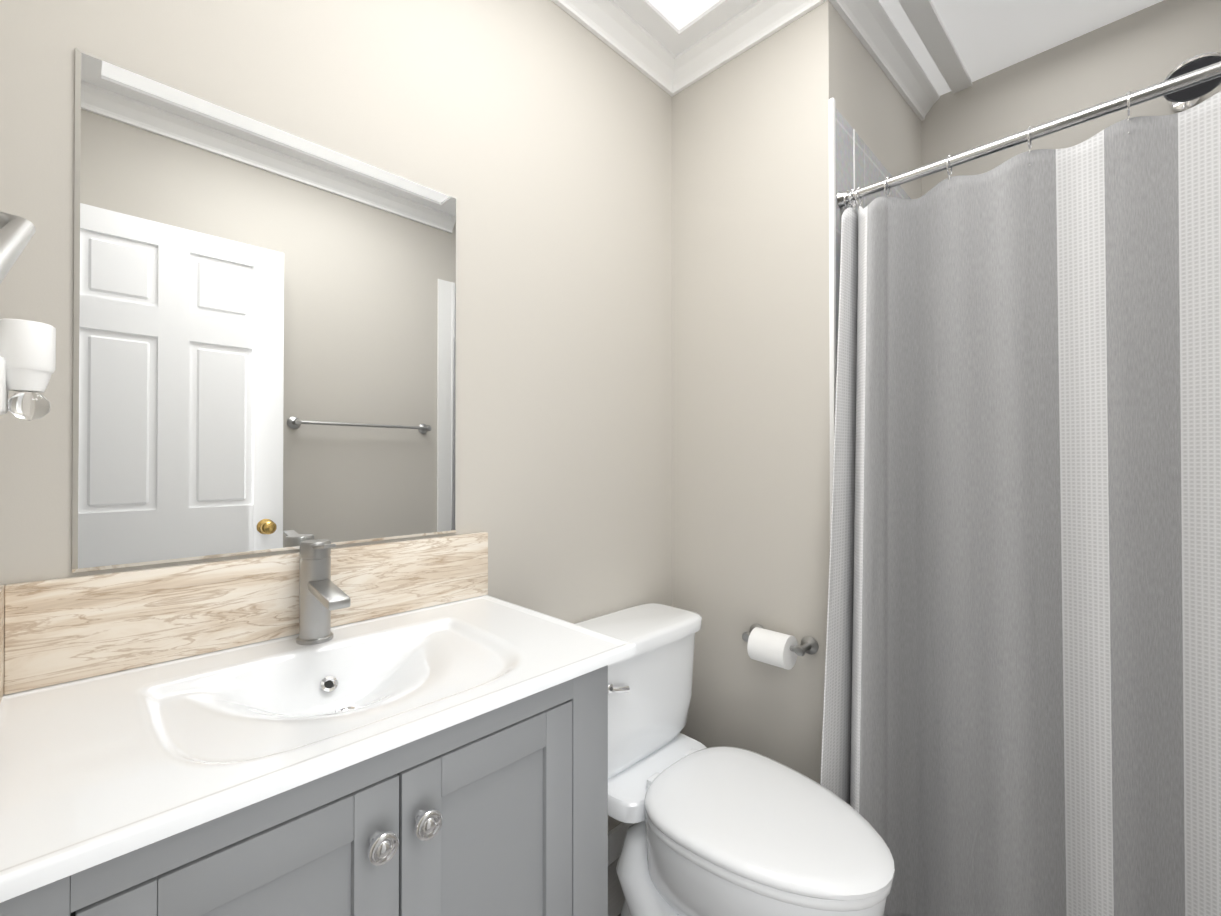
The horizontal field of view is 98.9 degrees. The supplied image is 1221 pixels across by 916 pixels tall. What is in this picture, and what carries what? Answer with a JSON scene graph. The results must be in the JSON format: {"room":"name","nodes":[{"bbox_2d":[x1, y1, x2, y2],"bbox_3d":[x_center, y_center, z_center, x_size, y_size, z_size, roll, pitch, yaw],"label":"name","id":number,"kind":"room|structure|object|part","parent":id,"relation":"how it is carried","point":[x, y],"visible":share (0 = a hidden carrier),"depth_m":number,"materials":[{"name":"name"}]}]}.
{"room":"bathroom","nodes":[
{"label":"bathroom","id":0,"kind":"room"},
{"bbox_2d":[0,0,671,831],"bbox_3d":[-0.396,-0.168,1.229,0.128,2.700,1.603,0,-1,45],"label":"wall","id":1,"kind":"structure","parent":0,"point":[534,136],"depth_m":1.01,"materials":[{"name":"grey paint"}]},
{"bbox_3d":[-0.564,-0.214,0.974,0.006,0.764,0.610,0,-1,45],"label":"mirror","id":2,"kind":"part","parent":1,"relation":"part of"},
{"bbox_2d":[608,858,624,915],"bbox_3d":[0.115,1.208,0.577,1.760,0.060,3.807,0,-1,45],"label":"floor","id":3,"kind":"structure","parent":0,"point":[616,897],"depth_m":1.42,"materials":[{"name":"grey tile"}]},
{"bbox_2d":[0,532,635,915],"bbox_3d":[-0.392,0.662,0.797,0.492,1.035,0.762,0,-1,45],"label":"bathroom vanity","id":4,"kind":"object","parent":3,"relation":"on","point":[321,727],"visible":1,"depth_m":0.72,"materials":[{"name":"grey"}]},
{"bbox_2d":[4,532,487,694],"bbox_3d":[-0.557,0.247,0.973,0.014,0.147,0.748,0,-1,45],"label":"backsplash","id":5,"kind":"structure","parent":4,"relation":"on","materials":[{"name":"stone"}]},
{"bbox_3d":[-0.357,0.409,0.540,0.018,0.052,0.170,0,-1,45],"label":"door rail","id":6,"kind":"part","parent":4,"relation":"part of","materials":[{"name":"grey wood"}]},
{"bbox_2d":[296,539,350,644],"bbox_3d":[-0.493,0.235,0.900,0.157,0.179,0.058,0,-1,45],"label":"faucet","id":7,"kind":"object","parent":4,"relation":"on","point":[317,595],"depth_m":0.91,"materials":[{"name":"silver metal"}]},
{"bbox_3d":[-0.264,0.443,0.600,0.031,0.034,0.034,0,-1,45],"label":"knob","id":8,"kind":"part","parent":4,"relation":"part of","materials":[{"name":"silver metal"}]},
{"bbox_3d":[-0.226,0.444,0.638,0.031,0.034,0.034,0,-1,45],"label":"knob","id":9,"kind":"part","parent":4,"relation":"part of","materials":[{"name":"silver metal"}]},
{"bbox_3d":[-0.163,0.410,0.737,0.018,0.052,0.170,0,-1,45],"label":"door rail","id":10,"kind":"part","parent":4,"relation":"part of","materials":[{"name":"grey wood"}]},
{"bbox_2d":[574,603,894,915],"bbox_3d":[0.280,0.816,1.272,0.777,0.733,0.578,0,-1,45],"label":"toilet","id":11,"kind":"object","parent":3,"relation":"on","point":[723,831],"visible":0.83,"depth_m":1.15,"materials":[{"name":"white ceramic"}]},
{"bbox_3d":[0.022,0.553,1.245,0.023,0.023,0.047,0,-1,45],"label":"lever arm","id":12,"kind":"part","parent":11,"relation":"part of"},
{"bbox_3d":[0.043,0.645,1.427,0.202,0.302,0.436,0,-1,45],"label":"tank","id":13,"kind":"part","parent":11,"relation":"part of","materials":[{"name":"white ceramic"}]},
{"bbox_3d":[0.281,0.996,1.189,0.637,0.373,0.374,0,-1,45],"label":"bowl","id":14,"kind":"part","parent":11,"relation":"part of","materials":[{"name":"white ceramic"}]},
{"bbox_3d":[0.335,0.797,1.137,0.502,0.020,0.388,0,-1,45],"label":"seat","id":15,"kind":"part","parent":11,"relation":"part of","materials":[{"name":"white plastic"}]},
{"bbox_2d":[672,0,921,783],"bbox_3d":[0.706,-0.163,1.973,0.647,2.700,1.004,0,-1,45],"label":"wall","id":16,"kind":"structure","parent":0,"point":[750,371],"depth_m":1.55,"materials":[{"name":"grey paint"}]},
{"bbox_2d":[608,822,633,864],"bbox_3d":[-0.050,1.142,1.483,0.012,0.085,0.743,0,-1,45],"label":"baseboard","id":17,"kind":"structure","parent":16,"relation":"attached to","point":[616,836],"depth_m":1.54,"materials":[{"name":"white paint"}]},
{"bbox_2d":[742,624,818,669],"bbox_3d":[0.450,0.521,1.439,0.204,0.088,0.104,0,-1,45],"label":"toilet paper holder","id":18,"kind":"object","parent":16,"relation":"attached to","point":[778,649],"visible":1,"depth_m":1.40,"materials":[{"name":"white paper"}]},
{"bbox_3d":[0.406,0.509,1.505,0.048,0.048,0.071,0,-1,45],"label":"post","id":19,"kind":"part","parent":18,"relation":"part of","materials":[{"name":"silver metal"}]},
{"bbox_3d":[0.517,0.508,1.395,0.048,0.048,0.071,0,-1,45],"label":"post","id":20,"kind":"part","parent":18,"relation":"part of","materials":[{"name":"silver metal"}]},
{"bbox_2d":[829,98,835,532],"bbox_3d":[0.591,0.113,1.387,0.012,2.140,0.014,0,-1,45],"label":"trim","id":21,"kind":"structure","parent":16,"relation":"attached to","point":[832,282],"depth_m":1.39,"materials":[{"name":"white paint"}]},
{"bbox_2d":[835,108,910,373],"bbox_3d":[0.899,0.070,1.703,0.006,2.030,0.872,0,-1,45],"label":"wall surround","id":22,"kind":"object","parent":16,"relation":"attached to","point":[870,168],"visible":0.21,"depth_m":1.49,"materials":[{"name":"tile"}]},
{"bbox_2d":[853,129,854,208],"bbox_3d":[0.702,0.069,1.498,0.002,2.030,0.006,0,-1,45],"label":"wall","id":23,"kind":"structure","parent":22,"relation":"attached to","point":[854,157],"depth_m":1.50,"materials":[{"name":"white paint"}]},
{"bbox_2d":[612,0,1162,95],"bbox_3d":[0.581,-1.396,1.064,1.520,0.205,2.242,0,-1,45],"label":"ceiling","id":24,"kind":"structure","parent":0,"point":[988,37],"depth_m":1.60,"materials":[{"name":"white paint"}]},
{"bbox_2d":[921,0,1220,195],"bbox_3d":[1.642,-0.165,1.667,1.113,2.700,0.120,0,-1,45],"label":"wall","id":25,"kind":"structure","parent":0,"point":[1156,43],"depth_m":1.71,"materials":[{"name":"grey paint"}]},
{"bbox_2d":[898,0,971,93],"bbox_3d":[0.989,-1.328,1.615,0.060,0.103,0.884,0,-1,45],"label":"trim","id":26,"kind":"structure","parent":25,"relation":"attached to","point":[926,22],"depth_m":1.66,"materials":[{"name":"white paint"}]},
{"bbox_3d":[-0.587,-0.173,0.375,0.820,2.700,0.120,0,-1,45],"label":"wall","id":27,"kind":"structure","parent":0,"visible":0},
{"bbox_2d":[0,212,35,283],"bbox_3d":[-0.420,-0.134,0.333,0.486,0.230,0.053,0,-1,45],"label":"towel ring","id":28,"kind":"object","parent":27,"relation":"attached to","point":[17,233],"visible":1,"depth_m":0.39,"materials":[{"name":"silver metal"}]},
{"bbox_2d":[0,318,55,420],"bbox_3d":[-0.643,-0.083,0.562,0.072,0.128,0.064,0,-1,45],"label":"wall sconce","id":29,"kind":"object","parent":27,"relation":"attached to","point":[27,359],"visible":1,"depth_m":0.56,"materials":[{"name":"white glass"}]},
{"bbox_2d":[0,318,55,373],"bbox_3d":[-0.636,-0.121,0.569,0.043,0.052,0.043,0,-1,45],"label":"shade","id":30,"kind":"object","parent":29,"relation":"on","point":[26,346],"depth_m":0.56,"materials":[{"name":"white glass"}]},
{"bbox_3d":[-0.635,-0.057,0.570,0.032,0.032,0.032,0,-1,45],"label":"freshener bulb","id":31,"kind":"part","parent":29,"relation":"part of","materials":[{"name":"clear glass"}]},
{"bbox_3d":[1.557,0.070,1.661,0.987,2.030,0.006,0,-1,45],"label":"wall","id":32,"kind":"structure","parent":0,"visible":0},
{"bbox_2d":[1162,52,1220,110],"bbox_3d":[1.568,-1.008,1.411,0.120,0.147,0.340,0,-1,45],"label":"shower head","id":33,"kind":"object","parent":32,"relation":"attached to","point":[1185,99],"visible":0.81,"depth_m":1.33},
{"bbox_3d":[1.077,-0.173,0.392,0.120,2.700,2.487,0,-1,45],"label":"wall","id":34,"kind":"structure","parent":0,"visible":0},
{"bbox_2d":[551,0,686,95],"bbox_3d":[-0.261,-1.259,1.250,0.062,0.068,1.393,0,-1,45],"label":"crown molding","id":35,"kind":"structure","parent":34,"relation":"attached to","point":[614,26],"depth_m":1.56,"materials":[{"name":"white paint"}]},
{"bbox_2d":[675,0,814,86],"bbox_3d":[0.392,-1.257,1.541,0.420,0.068,0.062,0,-1,45],"label":"crown molding","id":36,"kind":"structure","parent":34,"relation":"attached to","point":[762,19],"depth_m":1.55,"materials":[{"name":"white paint"}]},
{"bbox_2d":[815,0,939,120],"bbox_3d":[0.893,-1.298,1.665,0.062,0.153,0.946,0,-1,45],"label":"crown molding","id":37,"kind":"structure","parent":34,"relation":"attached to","point":[868,20],"depth_m":1.65,"materials":[{"name":"white paint"}]},
{"bbox_3d":[1.598,0.066,1.006,0.006,2.030,0.866,0,-1,45],"label":"wall","id":38,"kind":"structure","parent":0,"visible":0},
{"bbox_2d":[820,61,1220,915],"bbox_3d":[0.905,0.218,1.004,0.982,1.902,0.330,0,-1,45],"label":"shower curtain","id":39,"kind":"object","parent":38,"relation":"attached to","point":[1022,699],"visible":0.96,"depth_m":1.14,"materials":[{"name":"grey fabric"}]},
{"bbox_3d":[0.978,-0.709,1.086,0.971,0.025,0.025,0,-1,45],"label":"rod","id":40,"kind":"part","parent":39,"relation":"part of","materials":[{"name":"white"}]}
]}

